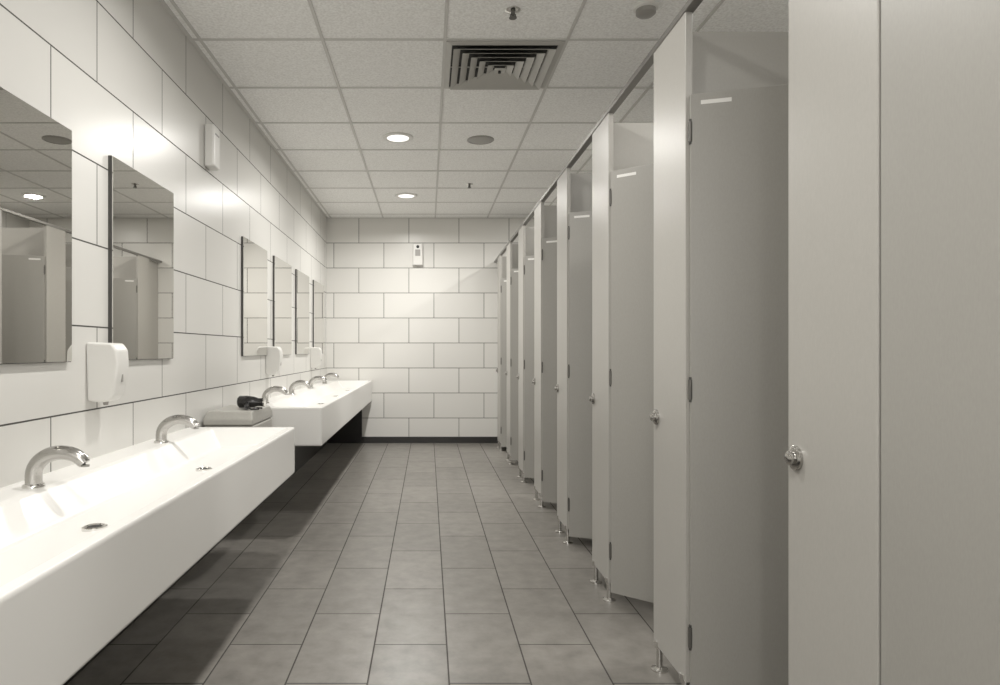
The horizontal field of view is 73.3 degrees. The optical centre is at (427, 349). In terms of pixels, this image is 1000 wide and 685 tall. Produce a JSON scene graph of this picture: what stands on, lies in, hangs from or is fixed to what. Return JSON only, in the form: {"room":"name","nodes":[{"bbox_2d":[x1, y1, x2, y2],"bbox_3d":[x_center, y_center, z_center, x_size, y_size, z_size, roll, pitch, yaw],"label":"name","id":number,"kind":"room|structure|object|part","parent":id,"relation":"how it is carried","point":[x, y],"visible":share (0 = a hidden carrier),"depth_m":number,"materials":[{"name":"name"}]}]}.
{"room":"public restroom","nodes":[
{"label":"public restroom","id":0,"kind":"room"},
{"bbox_2d":[0,0,326,487],"bbox_3d":[-1.250,-0.231,2.843,0.100,2.662,10.286,0,0,0],"label":"wall","id":1,"kind":"structure","parent":0,"point":[128,83],"depth_m":2.88,"materials":[{"name":"tile"}]},
{"bbox_2d":[0,87,71,363],"bbox_3d":[-1.191,-0.345,1.907,0.018,0.770,0.615,0,0,0],"label":"wall mirror","id":2,"kind":"object","parent":1,"relation":"attached to","point":[36,149],"visible":1,"depth_m":2.00,"materials":[{"name":"grey mirror"}]},
{"bbox_2d":[86,342,128,404],"bbox_3d":[-1.145,0.085,2.390,0.110,0.225,0.110,0,0,0],"label":"soap dispenser","id":3,"kind":"object","parent":1,"relation":"attached to","point":[107,363],"visible":1,"depth_m":2.34,"materials":[{"name":"white plastic"}]},
{"bbox_2d":[108,155,173,359],"bbox_3d":[-1.191,-0.345,2.800,0.018,0.770,0.600,0,0,0],"label":"wall mirror","id":4,"kind":"object","parent":1,"relation":"attached to","point":[140,209],"visible":0.86,"depth_m":2.74,"materials":[{"name":"grey mirror"}]},
{"bbox_2d":[0,427,294,684],"bbox_3d":[-0.930,0.497,1.355,0.540,0.230,3.910,0,0,0],"label":"sink","id":5,"kind":"object","parent":1,"relation":"attached to","point":[84,553],"depth_m":1.69,"materials":[{"name":"white ceramic"}]},
{"bbox_2d":[22,445,89,488],"bbox_3d":[-1.037,0.324,1.860,0.185,0.116,0.058,0,0,0],"label":"faucet","id":6,"kind":"object","parent":5,"relation":"on","point":[35,467],"visible":1,"depth_m":1.84,"materials":[{"name":"silver metal"}]},
{"bbox_2d":[154,415,198,443],"bbox_3d":[-1.037,0.324,2.750,0.185,0.116,0.058,0,0,0],"label":"faucet","id":7,"kind":"object","parent":5,"relation":"on","point":[163,427],"visible":1,"depth_m":2.73,"materials":[{"name":"silver metal"}]},
{"bbox_2d":[63,441,326,684],"bbox_3d":[-1.194,0.850,2.843,0.012,0.500,10.086,0,0,0],"label":"trim","id":8,"kind":"structure","parent":1,"relation":"attached to","point":[303,454],"depth_m":4.64,"materials":[{"name":"black"}]},
{"bbox_2d":[204,124,219,170],"bbox_3d":[-1.171,-1.100,3.620,0.057,0.230,0.110,0,0,0],"label":"air freshener","id":9,"kind":"object","parent":1,"relation":"attached to","point":[211,132],"visible":1,"depth_m":3.57,"materials":[{"name":"white plastic"}]},
{"bbox_2d":[203,405,272,426],"bbox_3d":[-1.062,0.460,3.740,0.277,0.270,0.460,0,0,0],"label":"waste bin","id":10,"kind":"object","parent":1,"relation":"attached to","point":[231,415],"visible":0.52,"depth_m":3.53,"materials":[{"name":"plastic"}]},
{"bbox_2d":[237,396,265,409],"bbox_3d":[-0.983,0.289,3.664,0.155,0.068,0.179,0,0,0],"label":"hair dryer","id":11,"kind":"object","parent":10,"relation":"on","point":[247,402],"visible":1,"depth_m":3.69,"materials":[{"name":"black plastic"}]},
{"bbox_3d":[-0.995,0.297,3.662,0.032,0.047,0.129,0,0,-14],"label":"handle","id":12,"kind":"part","parent":11,"relation":"part of","materials":[{"name":"black plastic"}]},
{"bbox_3d":[-0.935,0.313,3.619,0.064,0.020,0.092,0,0,29],"label":"cord","id":13,"kind":"part","parent":11,"relation":"part of","materials":[{"name":"black plastic"}]},
{"bbox_2d":[241,236,266,355],"bbox_3d":[-1.191,-0.345,4.595,0.018,0.770,0.630,0,0,0],"label":"wall mirror","id":14,"kind":"object","parent":1,"relation":"attached to","point":[253,256],"visible":1,"depth_m":4.52,"materials":[{"name":"grey mirror"}]},
{"bbox_2d":[266,346,282,375],"bbox_3d":[-1.145,0.085,4.970,0.110,0.225,0.110,0,0,0],"label":"soap dispenser","id":15,"kind":"object","parent":1,"relation":"attached to","point":[274,357],"visible":0.98,"depth_m":4.92,"materials":[{"name":"white plastic"}]},
{"bbox_2d":[273,256,291,354],"bbox_3d":[-1.191,-0.345,5.465,0.018,0.770,0.630,0,0,0],"label":"wall mirror","id":16,"kind":"object","parent":1,"relation":"attached to","point":[282,271],"visible":0.82,"depth_m":5.42,"materials":[{"name":"grey mirror"}]},
{"bbox_2d":[295,269,308,353],"bbox_3d":[-1.191,-0.345,6.335,0.018,0.770,0.630,0,0,0],"label":"wall mirror","id":17,"kind":"object","parent":1,"relation":"attached to","point":[301,280],"visible":1,"depth_m":6.23,"materials":[{"name":"grey mirror"}]},
{"bbox_2d":[310,347,321,368],"bbox_3d":[-1.145,0.085,6.840,0.110,0.225,0.110,0,0,0],"label":"soap dispenser","id":18,"kind":"object","parent":1,"relation":"attached to","point":[315,353],"visible":1,"depth_m":6.79,"materials":[{"name":"white plastic"}]},
{"bbox_2d":[313,280,323,353],"bbox_3d":[-1.191,-0.345,7.245,0.018,0.770,0.630,0,0,0],"label":"wall mirror","id":19,"kind":"object","parent":1,"relation":"attached to","point":[318,289],"visible":0.79,"depth_m":7.20,"materials":[{"name":"grey mirror"}]},
{"bbox_2d":[266,380,371,445],"bbox_3d":[-0.930,0.479,6.007,0.540,0.242,3.714,0,0,0],"label":"sink","id":20,"kind":"object","parent":1,"relation":"attached to","point":[317,413],"depth_m":4.92,"materials":[{"name":"white ceramic"}]},
{"bbox_2d":[262,386,287,402],"bbox_3d":[-1.037,0.300,4.500,0.185,0.116,0.058,0,0,0],"label":"faucet","id":21,"kind":"object","parent":20,"relation":"on","point":[268,391],"visible":0.75,"depth_m":4.48,"materials":[{"name":"silver metal"}]},
{"bbox_2d":[288,380,309,394],"bbox_3d":[-1.037,0.300,5.370,0.185,0.116,0.058,0,0,0],"label":"faucet","id":22,"kind":"object","parent":20,"relation":"on","point":[293,385],"visible":1,"depth_m":5.35,"materials":[{"name":"silver metal"}]},
{"bbox_2d":[308,376,326,387],"bbox_3d":[-1.037,0.300,6.240,0.185,0.116,0.058,0,0,0],"label":"faucet","id":23,"kind":"object","parent":20,"relation":"on","point":[312,380],"visible":0.91,"depth_m":6.22,"materials":[{"name":"silver metal"}]},
{"bbox_2d":[322,373,338,383],"bbox_3d":[-1.037,0.300,7.100,0.185,0.116,0.058,0,0,0],"label":"faucet","id":24,"kind":"object","parent":20,"relation":"on","point":[328,375],"visible":0.86,"depth_m":7.08,"materials":[{"name":"silver metal"}]},
{"bbox_2d":[67,443,689,684],"bbox_3d":[0.575,1.150,2.843,3.750,0.100,10.286,0,0,0],"label":"floor","id":25,"kind":"structure","parent":0,"point":[371,563],"depth_m":2.95,"materials":[{"name":"tile"}]},
{"bbox_2d":[496,255,503,450],"bbox_3d":[0.794,0.033,7.385,0.060,2.135,0.290,0,0,0],"label":"pilaster","id":26,"kind":"object","parent":25,"relation":"on","point":[498,370],"visible":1,"depth_m":7.32,"materials":[{"name":"laminate"}]},
{"bbox_3d":[0.796,-0.010,7.385,0.022,2.050,0.290,0,0,0],"label":"panel","id":27,"kind":"part","parent":26,"relation":"part of","materials":[{"name":"laminate"}]},
{"bbox_2d":[501,278,506,446],"bbox_3d":[1.062,0.138,7.137,0.566,1.824,0.021,0,0,20],"label":"leaf","id":28,"kind":"object","parent":26,"relation":"attached to","point":[503,284],"visible":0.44,"depth_m":7.21,"materials":[{"name":"laminate"}]},
{"bbox_2d":[505,242,513,464],"bbox_3d":[0.794,0.033,6.517,0.060,2.135,0.290,0,0,0],"label":"pilaster","id":29,"kind":"object","parent":25,"relation":"on","point":[509,247],"visible":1,"depth_m":6.42,"materials":[{"name":"laminate"}]},
{"bbox_3d":[0.796,-0.010,6.517,0.022,2.050,0.290,0,0,0],"label":"panel","id":30,"kind":"part","parent":29,"relation":"part of","materials":[{"name":"laminate"}]},
{"bbox_2d":[511,268,517,460],"bbox_3d":[1.041,0.138,6.224,0.566,1.824,0.021,0,0,30],"label":"leaf","id":31,"kind":"object","parent":29,"relation":"attached to","point":[514,275],"visible":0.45,"depth_m":6.34,"materials":[{"name":"laminate"}]},
{"bbox_2d":[516,225,526,482],"bbox_3d":[0.794,0.033,5.649,0.060,2.135,0.290,0,0,0],"label":"pilaster","id":32,"kind":"object","parent":25,"relation":"on","point":[522,232],"visible":0.97,"depth_m":5.60,"materials":[{"name":"laminate"}]},
{"bbox_3d":[0.796,-0.010,5.649,0.022,2.050,0.290,0,0,0],"label":"panel","id":33,"kind":"part","parent":32,"relation":"part of","materials":[{"name":"laminate"}]},
{"bbox_2d":[524,256,533,477],"bbox_3d":[1.065,0.138,5.410,0.566,1.824,0.020,0,0,18],"label":"leaf","id":34,"kind":"object","parent":32,"relation":"attached to","point":[529,264],"visible":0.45,"depth_m":5.47,"materials":[{"name":"laminate"}]},
{"bbox_2d":[532,202,545,507],"bbox_3d":[0.794,0.033,4.781,0.060,2.135,0.290,0,0,0],"label":"pilaster","id":35,"kind":"object","parent":25,"relation":"on","point":[539,211],"visible":0.97,"depth_m":4.74,"materials":[{"name":"laminate"}]},
{"bbox_3d":[0.796,-0.010,4.781,0.022,2.050,0.290,0,0,0],"label":"panel","id":36,"kind":"part","parent":35,"relation":"part of","materials":[{"name":"laminate"}]},
{"bbox_2d":[542,237,556,502],"bbox_3d":[1.046,0.138,4.497,0.566,1.824,0.021,0,0,28],"label":"leaf","id":37,"kind":"object","parent":35,"relation":"attached to","point":[549,262],"visible":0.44,"depth_m":4.60,"materials":[{"name":"laminate"}]},
{"bbox_2d":[554,168,572,544],"bbox_3d":[0.794,0.033,3.913,0.060,2.135,0.290,0,0,0],"label":"pilaster","id":38,"kind":"object","parent":25,"relation":"on","point":[564,181],"visible":0.96,"depth_m":3.83,"materials":[{"name":"laminate"}]},
{"bbox_2d":[569,211,591,538],"bbox_3d":[1.058,0.138,3.656,0.566,1.824,0.020,0,0,22],"label":"leaf","id":39,"kind":"object","parent":38,"relation":"attached to","point":[580,240],"visible":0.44,"depth_m":3.73,"materials":[{"name":"laminate"}]},
{"bbox_2d":[574,215,589,217],"bbox_3d":[0.859,-0.746,3.725,0.085,0.012,0.001,0,0,22],"label":"label sticker","id":40,"kind":"object","parent":39,"relation":"attached to","point":[581,216],"visible":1,"depth_m":3.72,"materials":[{"name":"white"}]},
{"bbox_2d":[589,113,615,602],"bbox_3d":[0.794,0.033,3.045,0.060,2.135,0.290,0,0,0],"label":"pilaster","id":41,"kind":"object","parent":25,"relation":"on","point":[602,137],"visible":0.94,"depth_m":3.02,"materials":[{"name":"laminate"}]},
{"bbox_2d":[609,163,653,602],"bbox_3d":[1.009,0.138,2.712,0.572,1.824,0.025,0,0,40],"label":"leaf","id":42,"kind":"object","parent":41,"relation":"attached to","point":[632,206],"depth_m":2.82,"materials":[{"name":"laminate"}]},
{"bbox_3d":[0.790,0.870,2.887,0.012,0.060,0.012,0,0,40],"label":"hinge","id":43,"kind":"part","parent":42,"relation":"part of","materials":[{"name":"silver metal"}]},
{"bbox_3d":[0.790,0.120,2.887,0.012,0.060,0.012,0,0,40],"label":"hinge","id":44,"kind":"part","parent":42,"relation":"part of","materials":[{"name":"silver metal"}]},
{"bbox_3d":[0.790,-0.660,2.887,0.012,0.060,0.012,0,0,40],"label":"hinge","id":45,"kind":"part","parent":42,"relation":"part of","materials":[{"name":"silver metal"}]},
{"bbox_2d":[617,172,635,177],"bbox_3d":[0.845,-0.746,2.840,0.085,0.012,0.001,0,0,40],"label":"label sticker","id":46,"kind":"object","parent":42,"relation":"attached to","point":[632,173],"visible":1,"depth_m":2.84,"materials":[{"name":"white plastic"}]},
{"bbox_2d":[650,12,691,684],"bbox_3d":[0.794,0.033,2.177,0.060,2.135,0.290,0,0,0],"label":"pilaster","id":47,"kind":"object","parent":25,"relation":"on","point":[670,416],"visible":0.96,"depth_m":2.12,"materials":[{"name":"laminate"}]},
{"bbox_2d":[688,84,788,684],"bbox_3d":[1.063,0.138,1.942,0.572,1.824,0.026,0,0,17],"label":"leaf","id":48,"kind":"object","parent":47,"relation":"attached to","point":[739,148],"depth_m":1.98,"materials":[{"name":"laminate"}]},
{"bbox_3d":[0.793,-0.660,2.017,0.012,0.060,0.012,0,0,17],"label":"hinge","id":49,"kind":"part","parent":48,"relation":"part of","materials":[{"name":"silver metal"}]},
{"bbox_3d":[0.793,0.870,2.017,0.012,0.060,0.012,0,0,17],"label":"hinge","id":50,"kind":"part","parent":48,"relation":"part of","materials":[{"name":"silver metal"}]},
{"bbox_3d":[0.793,0.120,2.017,0.012,0.060,0.012,0,0,17],"label":"hinge","id":51,"kind":"part","parent":48,"relation":"part of","materials":[{"name":"silver metal"}]},
{"bbox_2d":[701,97,731,103],"bbox_3d":[0.862,-0.746,1.995,0.085,0.012,0.001,0,0,17],"label":"label sticker","id":52,"kind":"object","parent":48,"relation":"attached to","point":[728,99],"visible":1,"depth_m":1.99,"materials":[{"name":"white"}]},
{"bbox_2d":[784,0,880,684],"bbox_3d":[0.794,0.033,1.309,0.060,2.135,0.290,0,0,0],"label":"pilaster","id":53,"kind":"object","parent":25,"relation":"on","point":[833,455],"visible":1,"depth_m":1.28,"materials":[{"name":"laminate"}]},
{"bbox_2d":[881,0,999,684],"bbox_3d":[0.796,0.138,0.875,0.020,1.824,0.566,0,0,0],"label":"partition panel","id":54,"kind":"object","parent":53,"relation":"attached to","point":[940,59],"visible":1,"depth_m":1.02,"materials":[{"name":"laminate"}]},
{"bbox_2d":[327,218,533,436],"bbox_3d":[0.575,-0.231,7.936,3.550,2.662,0.100,0,0,0],"label":"wall","id":55,"kind":"structure","parent":0,"point":[425,337],"depth_m":7.89,"materials":[{"name":"tile"}]},
{"bbox_2d":[327,410,361,442],"bbox_3d":[-0.984,0.850,7.876,0.408,0.500,0.020,0,0,0],"label":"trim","id":56,"kind":"structure","parent":55,"relation":"attached to","point":[351,432],"depth_m":7.87,"materials":[{"name":"black"}]},
{"bbox_2d":[413,243,422,265],"bbox_3d":[-0.120,-1.125,7.854,0.120,0.260,0.063,0,0,0],"label":"air freshener","id":57,"kind":"object","parent":55,"relation":"attached to","point":[417,247],"visible":1,"depth_m":7.83,"materials":[{"name":"white plastic"}]},
{"bbox_2d":[362,437,497,442],"bbox_3d":[0.024,1.062,7.880,1.608,0.075,0.012,0,0,0],"label":"baseboard","id":58,"kind":"structure","parent":55,"relation":"attached to","point":[364,439],"depth_m":7.88,"materials":[{"name":"black"}]},
{"bbox_2d":[494,0,702,262],"bbox_3d":[0.797,-1.042,2.843,0.032,0.022,10.084,0,0,0],"label":"headrail","id":59,"kind":"object","parent":55,"relation":"attached to","point":[690,5],"visible":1,"depth_m":2.73,"materials":[{"name":"silver metal"}]},
{"bbox_2d":[164,0,788,217],"bbox_3d":[0.575,-1.612,2.843,3.750,0.100,10.286,0,0,0],"label":"ceiling","id":60,"kind":"structure","parent":0,"point":[246,63],"depth_m":4.01,"materials":[{"name":"tile"}]},
{"bbox_2d":[383,132,412,142],"bbox_3d":[-0.220,-1.556,4.890,0.224,0.012,0.224,0,0,0],"label":"recessed light","id":61,"kind":"object","parent":60,"relation":"in","point":[395,137],"visible":1,"depth_m":4.87,"materials":[{"name":"white plastic"}]},
{"bbox_3d":[-0.220,-1.556,4.890,0.158,0.006,0.158,0,0,0],"label":"lamp glass","id":62,"kind":"part","parent":61,"relation":"part of","materials":[{"name":"white glass"}]},
{"bbox_2d":[395,193,416,198],"bbox_3d":[-0.220,-1.556,6.730,0.224,0.012,0.224,0,0,0],"label":"recessed light","id":63,"kind":"object","parent":60,"relation":"in","point":[399,195],"visible":1,"depth_m":6.70,"materials":[{"name":"white plastic"}]},
{"bbox_3d":[-0.220,-1.556,6.730,0.158,0.006,0.158,0,0,0],"label":"lamp glass","id":64,"kind":"part","parent":63,"relation":"part of","materials":[{"name":"white glass"}]},
{"bbox_2d":[159,0,724,217],"bbox_3d":[0.575,-1.559,2.843,3.550,0.005,10.086,0,0,0],"label":"grid","id":65,"kind":"object","parent":60,"relation":"attached to","point":[322,39],"depth_m":3.97,"materials":[{"name":"white metal"}]},
{"bbox_2d":[467,135,493,144],"bbox_3d":[0.390,-1.557,4.950,0.200,0.010,0.200,0,0,0],"label":"ceiling speaker","id":66,"kind":"object","parent":60,"relation":"in","point":[479,139],"depth_m":4.93},
{"bbox_2d":[444,41,564,89],"bbox_3d":[0.393,-1.538,3.658,0.600,0.039,0.600,0,0,0],"label":"ceiling vent","id":67,"kind":"object","parent":60,"relation":"in","point":[469,65],"visible":1,"depth_m":3.60,"materials":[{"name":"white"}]},
{"bbox_3d":[0.393,-1.532,3.658,0.060,0.004,0.060,0,0,0],"label":"plate","id":68,"kind":"part","parent":67,"relation":"part of","materials":[{"name":"silver metal"}]},
{"bbox_2d":[505,6,520,19],"bbox_3d":[0.390,-1.542,3.060,0.070,0.039,0.070,0,0,0],"label":"sprinkler","id":69,"kind":"object","parent":60,"relation":"attached to","point":[512,10],"visible":1,"depth_m":3.05,"materials":[{"name":"silver metal"}]},
{"bbox_2d":[633,0,658,18],"bbox_3d":[0.990,-1.538,3.030,0.110,0.047,0.110,0,0,0],"label":"smoke detector","id":70,"kind":"object","parent":60,"relation":"attached to","point":[646,9],"visible":1,"depth_m":3.00,"materials":[{"name":"white plastic"}]},
{"bbox_3d":[2.400,-0.231,2.843,0.100,2.662,10.286,0,0,0],"label":"wall","id":71,"kind":"structure","parent":0,"visible":0},
{"bbox_2d":[502,256,506,278],"bbox_3d":[1.578,0.003,7.385,1.542,2.075,0.020,0,0,0],"label":"divider","id":72,"kind":"object","parent":71,"relation":"attached to","point":[504,258],"visible":0.02,"depth_m":7.37,"materials":[{"name":"laminate"}]},
{"bbox_2d":[512,244,517,268],"bbox_3d":[1.578,0.003,6.517,1.542,2.075,0.020,0,0,0],"label":"divider","id":73,"kind":"object","parent":71,"relation":"attached to","point":[514,246],"visible":0.02,"depth_m":6.51,"materials":[{"name":"laminate"}]},
{"bbox_2d":[526,228,533,255],"bbox_3d":[1.578,0.003,5.649,1.542,2.075,0.020,0,0,0],"label":"divider","id":74,"kind":"object","parent":71,"relation":"attached to","point":[529,231],"visible":0.02,"depth_m":5.64,"materials":[{"name":"laminate"}]},
{"bbox_2d":[544,205,556,237],"bbox_3d":[1.578,0.003,4.781,1.542,2.075,0.020,0,0,0],"label":"divider","id":75,"kind":"object","parent":71,"relation":"attached to","point":[550,211],"visible":0.02,"depth_m":4.77,"materials":[{"name":"laminate"}]},
{"bbox_2d":[571,173,591,211],"bbox_3d":[1.578,0.003,3.913,1.542,2.075,0.020,0,0,0],"label":"divider","id":76,"kind":"object","parent":71,"relation":"attached to","point":[581,183],"visible":0.02,"depth_m":3.90,"materials":[{"name":"laminate"}]},
{"bbox_2d":[613,123,653,170],"bbox_3d":[1.578,0.003,3.045,1.542,2.075,0.020,0,0,0],"label":"divider","id":77,"kind":"object","parent":71,"relation":"attached to","point":[633,143],"visible":0.02,"depth_m":3.04,"materials":[{"name":"laminate"}]},
{"bbox_2d":[692,32,788,93],"bbox_3d":[1.578,0.003,2.177,1.542,2.075,0.020,0,0,0],"label":"divider","id":78,"kind":"object","parent":71,"relation":"attached to","point":[721,61],"visible":0.02,"depth_m":2.17,"materials":[{"name":"laminate"}]}
]}

